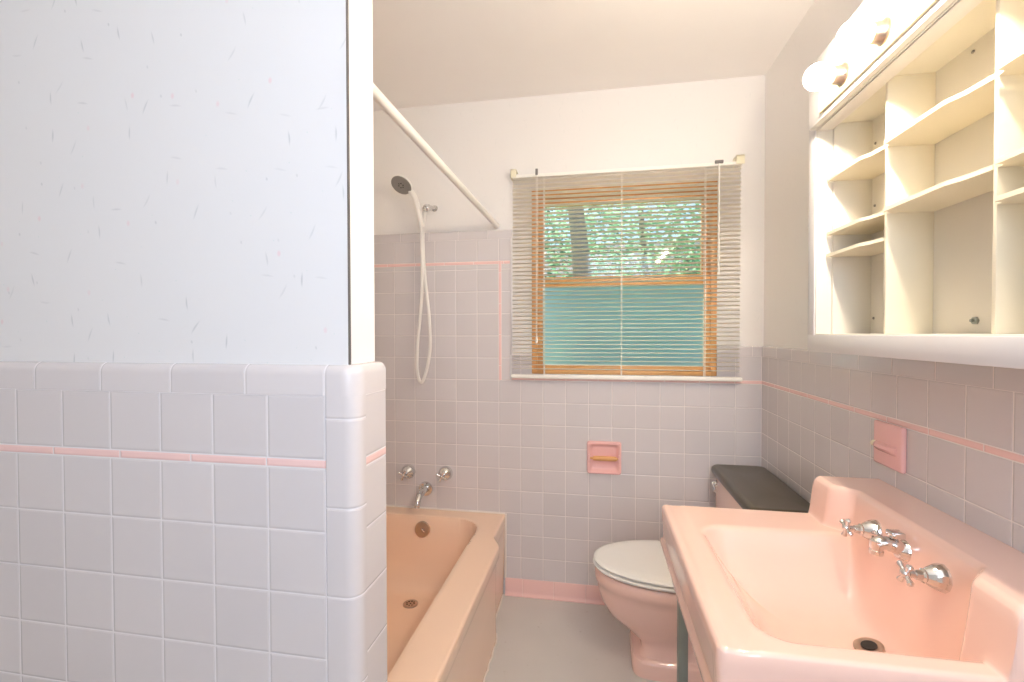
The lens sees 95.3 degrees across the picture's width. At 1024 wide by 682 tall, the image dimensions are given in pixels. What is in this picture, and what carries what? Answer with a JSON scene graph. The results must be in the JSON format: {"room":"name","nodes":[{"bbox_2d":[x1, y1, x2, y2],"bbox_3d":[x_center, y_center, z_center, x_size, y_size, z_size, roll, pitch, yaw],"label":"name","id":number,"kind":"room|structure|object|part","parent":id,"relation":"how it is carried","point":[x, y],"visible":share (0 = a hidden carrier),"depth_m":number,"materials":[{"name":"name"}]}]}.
{"room":"bathroom","nodes":[
{"label":"bathroom","id":0,"kind":"room"},
{"bbox_2d":[0,0,366,364],"bbox_3d":[-1.028,0.058,0.979,1.539,2.446,0.095,0,1,10],"label":"wall","id":1,"kind":"structure","parent":0,"point":[173,173],"depth_m":0.85,"materials":[{"name":"paint"}]},
{"bbox_2d":[0,388,327,681],"bbox_3d":[-1.055,0.687,0.940,1.502,1.190,0.012,0,1,10],"label":"wall tiles","id":2,"kind":"structure","parent":1,"relation":"attached to","point":[145,536],"depth_m":0.85,"materials":[{"name":"grey tile"}]},
{"bbox_2d":[0,361,385,395],"bbox_3d":[-1.018,0.065,0.972,1.561,0.052,0.111,0,1,10],"label":"tile trim","id":3,"kind":"structure","parent":1,"relation":"attached to","point":[370,377],"depth_m":0.84,"materials":[{"name":"white tile"}]},
{"bbox_2d":[325,394,367,681],"bbox_3d":[-0.285,0.688,0.813,0.058,1.190,0.032,0,1,10],"label":"tile","id":4,"kind":"structure","parent":1,"relation":"attached to","point":[346,507],"depth_m":0.79,"materials":[{"name":"grey tile"}]},
{"bbox_2d":[346,0,350,364],"bbox_3d":[-0.285,-0.561,0.791,0.015,1.204,0.006,0,1,10],"label":"seam","id":5,"kind":"structure","parent":1,"relation":"attached to","point":[347,9],"depth_m":0.79,"materials":[{"name":"white paint"}]},
{"bbox_2d":[348,0,374,363],"bbox_3d":[-0.277,-0.562,0.838,0.015,1.204,0.086,0,1,10],"label":"trim","id":6,"kind":"structure","parent":1,"relation":"attached to","point":[360,11],"depth_m":0.84,"materials":[{"name":"white paint"}]},
{"bbox_2d":[366,389,386,681],"bbox_3d":[-0.264,0.687,0.865,0.035,1.190,0.078,0,1,10],"label":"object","id":7,"kind":"structure","parent":1,"relation":"attached to","point":[375,401],"depth_m":0.85,"materials":[{"name":"tile"}]},
{"bbox_2d":[373,83,499,228],"bbox_3d":[-0.201,-0.556,1.599,0.033,0.033,1.436,0,1,10],"label":"shower rod","id":8,"kind":"object","parent":1,"relation":"attached to","point":[379,97],"visible":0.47,"depth_m":1.31,"materials":[{"name":"white plastic"}]},
{"bbox_2d":[373,75,765,592],"bbox_3d":[0.184,0.034,2.334,2.150,2.446,0.120,0,1,10],"label":"wall","id":9,"kind":"structure","parent":0,"point":[707,121],"depth_m":2.23,"materials":[{"name":"paint"}]},
{"bbox_2d":[422,204,437,211],"bbox_3d":[-0.413,-0.663,2.332,0.036,0.046,0.088,0,1,30],"label":"fitting","id":10,"kind":"object","parent":9,"relation":"attached to","point":[426,207],"visible":1,"depth_m":2.31,"materials":[{"name":"silver metal"}]},
{"bbox_2d":[391,174,431,383],"bbox_3d":[-0.488,-0.288,2.275,0.193,1.006,0.098,0,1,-19],"label":"shower","id":11,"kind":"object","parent":10,"relation":"hanging from","point":[401,184],"visible":1,"depth_m":2.30,"materials":[{"name":"white plastic"}]},
{"bbox_3d":[-0.474,-0.654,2.275,0.083,0.199,0.033,0,1,-5],"label":"handle","id":12,"kind":"part","parent":11,"relation":"part of","materials":[{"name":"white plastic"}]},
{"bbox_2d":[367,238,509,511],"bbox_3d":[-0.398,0.226,2.376,0.790,1.462,0.009,0,1,10],"label":"wall tiles","id":13,"kind":"structure","parent":9,"relation":"attached to","point":[451,419],"depth_m":2.36,"materials":[{"name":"white tile"}]},
{"bbox_2d":[398,464,415,480],"bbox_3d":[-0.537,0.671,2.366,0.075,0.075,0.074,0,1,10],"label":"tap","id":14,"kind":"object","parent":13,"relation":"attached to","point":[408,471],"visible":1,"depth_m":2.37,"materials":[{"name":"silver metal"}]},
{"bbox_3d":[-0.540,0.671,2.348,0.057,0.057,0.038,0,1,10],"label":"cross handle","id":15,"kind":"part","parent":14,"relation":"part of","materials":[{"name":"silver metal"}]},
{"bbox_2d":[414,481,432,507],"bbox_3d":[-0.452,0.763,2.322,0.074,0.101,0.134,0,1,10],"label":"tub spout","id":16,"kind":"object","parent":13,"relation":"attached to","point":[425,488],"visible":1,"depth_m":2.33,"materials":[{"name":"silver metal"}]},
{"bbox_3d":[-0.452,0.773,2.321,0.040,0.080,0.133,0,1,10],"label":"spout","id":17,"kind":"part","parent":16,"relation":"part of","materials":[{"name":"silver metal"}]},
{"bbox_2d":[436,466,452,481],"bbox_3d":[-0.342,0.669,2.331,0.075,0.075,0.074,0,1,10],"label":"tap","id":18,"kind":"object","parent":13,"relation":"attached to","point":[445,473],"visible":1,"depth_m":2.34,"materials":[{"name":"silver metal"}]},
{"bbox_3d":[-0.345,0.669,2.314,0.057,0.057,0.038,0,1,10],"label":"cross handle","id":19,"kind":"part","parent":18,"relation":"part of","materials":[{"name":"silver metal"}]},
{"bbox_2d":[374,229,511,354],"bbox_3d":[-0.394,-0.240,2.366,0.800,0.616,0.011,0,1,10],"label":"trim","id":20,"kind":"structure","parent":9,"relation":"attached to","point":[486,234],"depth_m":2.33,"materials":[{"name":"white tile"}]},
{"bbox_2d":[505,577,604,604],"bbox_3d":[0.550,1.217,2.216,1.185,0.083,0.024,0,1,10],"label":"baseboard","id":21,"kind":"structure","parent":9,"relation":"attached to","point":[537,589],"depth_m":2.28,"materials":[{"name":"tile"}]},
{"bbox_2d":[532,181,717,375],"bbox_3d":[0.526,-0.287,2.263,0.852,0.892,0.119,0,1,10],"label":"window","id":22,"kind":"structure","parent":9,"relation":"in","point":[560,369],"depth_m":2.23,"materials":[{"name":"orange wood"}]},
{"bbox_3d":[0.521,-0.086,2.237,0.800,0.451,0.035,0,1,10],"label":"sash","id":23,"kind":"part","parent":22,"relation":"part of","materials":[{"name":"orange wood"}]},
{"bbox_3d":[0.521,-0.074,2.237,0.756,0.387,0.004,0,1,10],"label":"pane","id":24,"kind":"part","parent":22,"relation":"part of","materials":[{"name":"clear glass"}]},
{"bbox_3d":[0.528,-0.487,2.272,0.800,0.432,0.035,0,1,10],"label":"sash","id":25,"kind":"part","parent":22,"relation":"part of","materials":[{"name":"orange wood"}]},
{"bbox_2d":[510,154,744,381],"bbox_3d":[0.512,-0.320,2.174,1.046,1.000,0.066,0,1,10],"label":"blind","id":26,"kind":"object","parent":22,"relation":"attached to","point":[738,160],"visible":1,"depth_m":2.16,"materials":[{"name":"white plastic"}]},
{"bbox_3d":[0.116,-0.390,2.217,0.013,0.802,0.014,0,1,10],"label":"pull cord","id":27,"kind":"part","parent":26,"relation":"part of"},
{"bbox_3d":[0.155,-0.311,2.231,0.006,0.960,0.030,0,1,10],"label":"ladder cord","id":28,"kind":"part","parent":26,"relation":"part of","materials":[{"name":"white fabric"}]},
{"bbox_3d":[0.509,-0.311,2.168,0.006,0.960,0.030,0,1,10],"label":"ladder cord","id":29,"kind":"part","parent":26,"relation":"part of","materials":[{"name":"white fabric"}]},
{"bbox_3d":[0.511,0.171,2.176,1.044,0.018,0.028,0,1,10],"label":"rail","id":30,"kind":"part","parent":26,"relation":"part of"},
{"bbox_3d":[0.869,-0.311,2.103,0.006,0.960,0.030,0,1,10],"label":"ladder cord","id":31,"kind":"part","parent":26,"relation":"part of","materials":[{"name":"white fabric"}]},
{"bbox_2d":[499,355,761,585],"bbox_3d":[0.535,0.628,2.216,1.216,1.120,0.009,0,1,10],"label":"wall tiles","id":32,"kind":"structure","parent":9,"relation":"attached to","point":[671,435],"depth_m":2.23,"materials":[{"name":"tile"}]},
{"bbox_2d":[587,441,620,474],"bbox_3d":[0.436,0.555,2.214,0.162,0.155,0.029,0,1,10],"label":"toilet paper holder","id":33,"kind":"object","parent":32,"relation":"attached to","point":[603,457],"visible":1,"depth_m":2.22,"materials":[{"name":"pink ceramic"}]},
{"bbox_2d":[717,346,761,355],"bbox_3d":[1.034,0.045,2.116,0.200,0.047,0.011,0,1,10],"label":"trim","id":34,"kind":"structure","parent":9,"relation":"attached to","point":[743,350],"depth_m":2.11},
{"bbox_2d":[485,593,659,681],"bbox_3d":[-0.452,1.332,0.910,2.940,0.100,3.190,0,1,10],"label":"floor","id":35,"kind":"structure","parent":0,"point":[539,640],"depth_m":1.94,"materials":[{"name":"tile"}]},
{"bbox_2d":[386,505,506,681],"bbox_3d":[-0.509,1.068,1.681,0.795,0.408,1.428,0,1,10],"label":"bathtub","id":36,"kind":"object","parent":35,"relation":"on","point":[446,568],"visible":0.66,"depth_m":1.94,"materials":[{"name":"ceramic"}]},
{"bbox_3d":[-0.438,0.921,2.287,0.078,0.079,0.029,0,1,10],"label":"overflow plate","id":37,"kind":"part","parent":36,"relation":"part of","materials":[{"name":"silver metal"}]},
{"bbox_2d":[593,464,809,681],"bbox_3d":[0.695,0.907,1.849,0.740,0.714,0.568,0,1,10],"label":"toilet","id":38,"kind":"object","parent":35,"relation":"on","point":[635,585],"visible":0.48,"depth_m":1.75,"materials":[{"name":"ceramic"}]},
{"bbox_3d":[0.554,0.890,1.856,0.461,0.014,0.374,0,1,10],"label":"seat","id":39,"kind":"part","parent":38,"relation":"part of","materials":[{"name":"grey plastic"}]},
{"bbox_3d":[0.556,0.876,1.855,0.458,0.034,0.370,0,1,10],"label":"lid","id":40,"kind":"part","parent":38,"relation":"part of","materials":[{"name":"grey plastic"}]},
{"bbox_3d":[0.679,1.084,1.837,0.698,0.360,0.360,0,1,10],"label":"bowl","id":41,"kind":"part","parent":38,"relation":"part of","materials":[{"name":"ceramic"}]},
{"bbox_3d":[0.872,0.622,2.005,0.024,0.030,0.087,0,1,16],"label":"flush lever","id":42,"kind":"part","parent":38,"relation":"part of","materials":[{"name":"silver metal"}]},
{"bbox_3d":[0.952,0.741,1.794,0.204,0.322,0.527,0,1,10],"label":"tank","id":43,"kind":"part","parent":38,"relation":"part of","materials":[{"name":"ceramic"}]},
{"bbox_3d":[0.948,0.570,1.798,0.224,0.038,0.568,0,1,10],"label":"tank lid","id":44,"kind":"part","parent":38,"relation":"part of","materials":[{"name":"black ceramic"}]},
{"bbox_2d":[660,476,1023,681],"bbox_3d":[0.643,0.823,0.991,0.554,0.910,0.638,0,1,10],"label":"sink","id":45,"kind":"object","parent":35,"relation":"on","point":[876,582],"visible":1,"depth_m":0.94,"materials":[{"name":"pink ceramic"}]},
{"bbox_3d":[0.480,0.915,1.316,0.026,0.693,0.026,0,1,10],"label":"leg","id":46,"kind":"part","parent":45,"relation":"part of","materials":[{"name":"metal"}]},
{"bbox_2d":[839,519,881,539],"bbox_3d":[0.794,0.426,1.052,0.091,0.053,0.051,0,1,10],"label":"tap","id":47,"kind":"object","parent":45,"relation":"on","point":[871,528],"depth_m":1.04,"materials":[{"name":"silver metal"}]},
{"bbox_3d":[0.784,0.427,0.954,0.084,0.054,0.048,0,1,10],"label":"spout","id":48,"kind":"part","parent":45,"relation":"part of","materials":[{"name":"silver metal"}]},
{"bbox_3d":[0.783,0.402,0.954,0.025,0.028,0.024,0,1,10],"label":"lift knob","id":49,"kind":"part","parent":45,"relation":"part of","materials":[{"name":"silver metal"}]},
{"bbox_2d":[896,560,952,593],"bbox_3d":[0.759,0.430,0.851,0.091,0.052,0.051,0,1,10],"label":"tap","id":50,"kind":"object","parent":45,"relation":"on","point":[937,577],"depth_m":0.84,"materials":[{"name":"silver metal"}]},
{"bbox_2d":[372,0,814,110],"bbox_3d":[-0.457,-1.214,0.869,2.940,0.100,3.190,0,1,10],"label":"ceiling","id":51,"kind":"structure","parent":0,"point":[426,52],"depth_m":1.86,"materials":[{"name":"paint"}]},
{"bbox_2d":[764,0,863,348],"bbox_3d":[0.924,0.060,0.643,0.100,2.446,2.950,0,1,10],"label":"wall","id":52,"kind":"structure","parent":0,"point":[787,79],"depth_m":1.81,"materials":[{"name":"painted plaster"}]},
{"bbox_2d":[809,0,957,130],"bbox_3d":[0.763,-0.632,0.820,0.278,0.164,0.832,0,1,10],"label":"vanity light","id":53,"kind":"object","parent":52,"relation":"attached to","point":[878,31],"visible":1,"depth_m":0.97,"materials":[{"name":"silver metal"}]},
{"bbox_2d":[827,62,848,86],"bbox_3d":[0.734,-0.600,1.054,0.026,0.048,0.048,0,1,10],"label":"socket","id":54,"kind":"object","parent":53,"relation":"attached to","point":[838,75],"depth_m":1.04,"materials":[{"name":"silver metal"}]},
{"bbox_2d":[864,17,890,46],"bbox_3d":[0.707,-0.598,0.906,0.026,0.048,0.048,0,1,10],"label":"socket","id":55,"kind":"object","parent":53,"relation":"attached to","point":[878,33],"depth_m":0.89,"materials":[{"name":"silver metal"}]},
{"bbox_3d":[0.710,-0.617,0.833,0.008,0.110,0.680,0,1,10],"label":"fixture plate","id":56,"kind":"part","parent":53,"relation":"part of","materials":[{"name":"white metal"}]},
{"bbox_2d":[761,357,1023,552],"bbox_3d":[0.870,0.653,0.658,0.009,1.120,2.941,0,1,10],"label":"wall tiles","id":57,"kind":"structure","parent":52,"relation":"attached to","point":[965,460],"depth_m":1.11,"materials":[{"name":"tile"}]},
{"bbox_2d":[870,420,906,473],"bbox_3d":[0.946,0.264,1.181,0.028,0.111,0.118,0,1,10],"label":"soap holder","id":58,"kind":"object","parent":57,"relation":"attached to","point":[889,442],"visible":1,"depth_m":1.16,"materials":[{"name":"pink ceramic"}]},
{"bbox_2d":[762,346,1023,392],"bbox_3d":[0.868,0.070,0.648,0.011,0.047,2.939,0,1,10],"label":"trim","id":59,"kind":"structure","parent":52,"relation":"attached to","point":[1001,378],"depth_m":1.08,"materials":[{"name":"tile"}]},
{"bbox_2d":[807,0,1023,368],"bbox_3d":[0.827,-0.268,0.864,0.168,0.606,0.831,0,1,10],"label":"upper cabinet","id":60,"kind":"object","parent":52,"relation":"attached to","point":[916,221],"visible":0.94,"depth_m":0.95,"materials":[{"name":"beige paint"}]},
{"bbox_3d":[0.897,-0.275,1.252,0.166,0.606,0.042,0,1,10],"label":"panel","id":61,"kind":"part","parent":60,"relation":"part of","materials":[{"name":"beige paint"}]},
{"bbox_2d":[826,237,883,256],"bbox_3d":[0.864,-0.224,1.117,0.106,0.008,0.221,0,1,10],"label":"shelf","id":62,"kind":"object","parent":60,"relation":"attached to","point":[873,248],"depth_m":1.15,"materials":[{"name":"white wood"}]},
{"bbox_2d":[826,211,884,235],"bbox_3d":[0.864,-0.281,1.116,0.106,0.008,0.221,0,1,10],"label":"shelf","id":63,"kind":"object","parent":60,"relation":"attached to","point":[872,225],"depth_m":1.15,"materials":[{"name":"white wood"}]},
{"bbox_2d":[827,145,884,181],"bbox_3d":[0.864,-0.422,1.114,0.106,0.008,0.221,0,1,10],"label":"shelf","id":64,"kind":"object","parent":60,"relation":"attached to","point":[870,167],"depth_m":1.15,"materials":[{"name":"white wood"}]},
{"bbox_3d":[0.763,-0.561,0.871,0.036,0.020,0.747,0,1,10],"label":"rail","id":65,"kind":"part","parent":60,"relation":"part of","materials":[{"name":"white wood"}]},
{"bbox_3d":[0.745,-0.268,0.878,0.003,0.606,0.831,0,1,10],"label":"frame","id":66,"kind":"part","parent":60,"relation":"part of","materials":[{"name":"white wood"}]},
{"bbox_3d":[0.845,-0.568,0.856,0.130,0.006,0.747,0,1,10],"label":"panel","id":67,"kind":"part","parent":60,"relation":"part of","materials":[{"name":"beige paint"}]},
{"bbox_3d":[0.829,0.009,0.868,0.166,0.045,0.747,0,1,10],"label":"panel","id":68,"kind":"part","parent":60,"relation":"part of","materials":[{"name":"beige paint"}]},
{"bbox_3d":[0.890,-0.289,0.852,0.038,0.552,0.747,0,1,10],"label":"panel","id":69,"kind":"part","parent":60,"relation":"part of","materials":[{"name":"beige paint"}]},
{"bbox_2d":[883,165,993,213],"bbox_3d":[0.819,-0.276,0.865,0.106,0.008,0.274,0,1,10],"label":"shelf","id":70,"kind":"object","parent":60,"relation":"attached to","point":[955,194],"depth_m":0.88,"materials":[{"name":"white wood"}]},
{"bbox_2d":[884,74,994,146],"bbox_3d":[0.819,-0.418,0.862,0.106,0.008,0.274,0,1,10],"label":"shelf","id":71,"kind":"object","parent":60,"relation":"attached to","point":[958,115],"depth_m":0.87,"materials":[{"name":"white wood"}]},
{"bbox_2d":[994,187,1023,204],"bbox_3d":[0.774,-0.215,0.615,0.106,0.008,0.220,0,1,10],"label":"shelf","id":72,"kind":"object","parent":60,"relation":"attached to","point":[1013,197],"depth_m":0.71,"materials":[{"name":"white wood"}]},
{"bbox_2d":[994,147,1023,167],"bbox_3d":[0.774,-0.272,0.614,0.106,0.008,0.220,0,1,10],"label":"shelf","id":73,"kind":"object","parent":60,"relation":"attached to","point":[1015,159],"depth_m":0.70,"materials":[{"name":"white wood"}]},
{"bbox_2d":[996,47,1023,75],"bbox_3d":[0.774,-0.414,0.611,0.106,0.008,0.220,0,1,10],"label":"shelf","id":74,"kind":"object","parent":60,"relation":"attached to","point":[1013,65],"depth_m":0.70,"materials":[{"name":"white wood"}]},
{"label":"outside","id":75,"kind":"structure","parent":0,"visible":0},
{"bbox_3d":[2.595,1.773,10.304,18.000,0.100,15.400,0,1,10],"label":"ground","id":76,"kind":"structure","parent":75,"visible":0},
{"bbox_2d":[545,205,639,276],"bbox_3d":[1.034,-1.248,12.605,4.767,5.912,1.384,0,1,10],"label":"leafy tree","id":77,"kind":"object","parent":76,"relation":"on","point":[550,260],"visible":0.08,"depth_m":12.37,"materials":[{"name":"green plant"}]},
{"bbox_2d":[545,203,642,276],"bbox_3d":[1.011,-1.075,7.449,4.140,5.744,1.540,0,1,10],"label":"leafy tree","id":78,"kind":"object","parent":76,"relation":"on","point":[572,243],"visible":0.02,"depth_m":7.07,"materials":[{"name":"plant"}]},
{"bbox_3d":[1.008,-2.842,7.421,4.140,2.208,1.540,0,1,10],"label":"crown","id":79,"kind":"part","parent":78,"relation":"part of","materials":[{"name":"green plant"}]},
{"bbox_2d":[545,242,699,276],"bbox_3d":[3.842,-0.816,15.575,6.400,4.900,4.300,0,1,10],"label":"house","id":80,"kind":"structure","parent":76,"relation":"on","point":[608,246],"depth_m":14.40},
{"bbox_2d":[545,200,700,276],"bbox_3d":[2.712,-0.731,8.910,4.328,4.995,1.162,0,1,3],"label":"leafy tree","id":81,"kind":"object","parent":76,"relation":"on","point":[644,236],"visible":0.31,"depth_m":8.84,"materials":[{"name":"green plant"}]},
{"bbox_2d":[599,222,700,275],"bbox_3d":[3.883,-0.671,10.485,4.796,4.818,1.312,0,1,6],"label":"leafy tree","id":82,"kind":"object","parent":76,"relation":"on","point":[657,257],"visible":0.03,"depth_m":10.46,"materials":[{"name":"green plant"}]}
]}

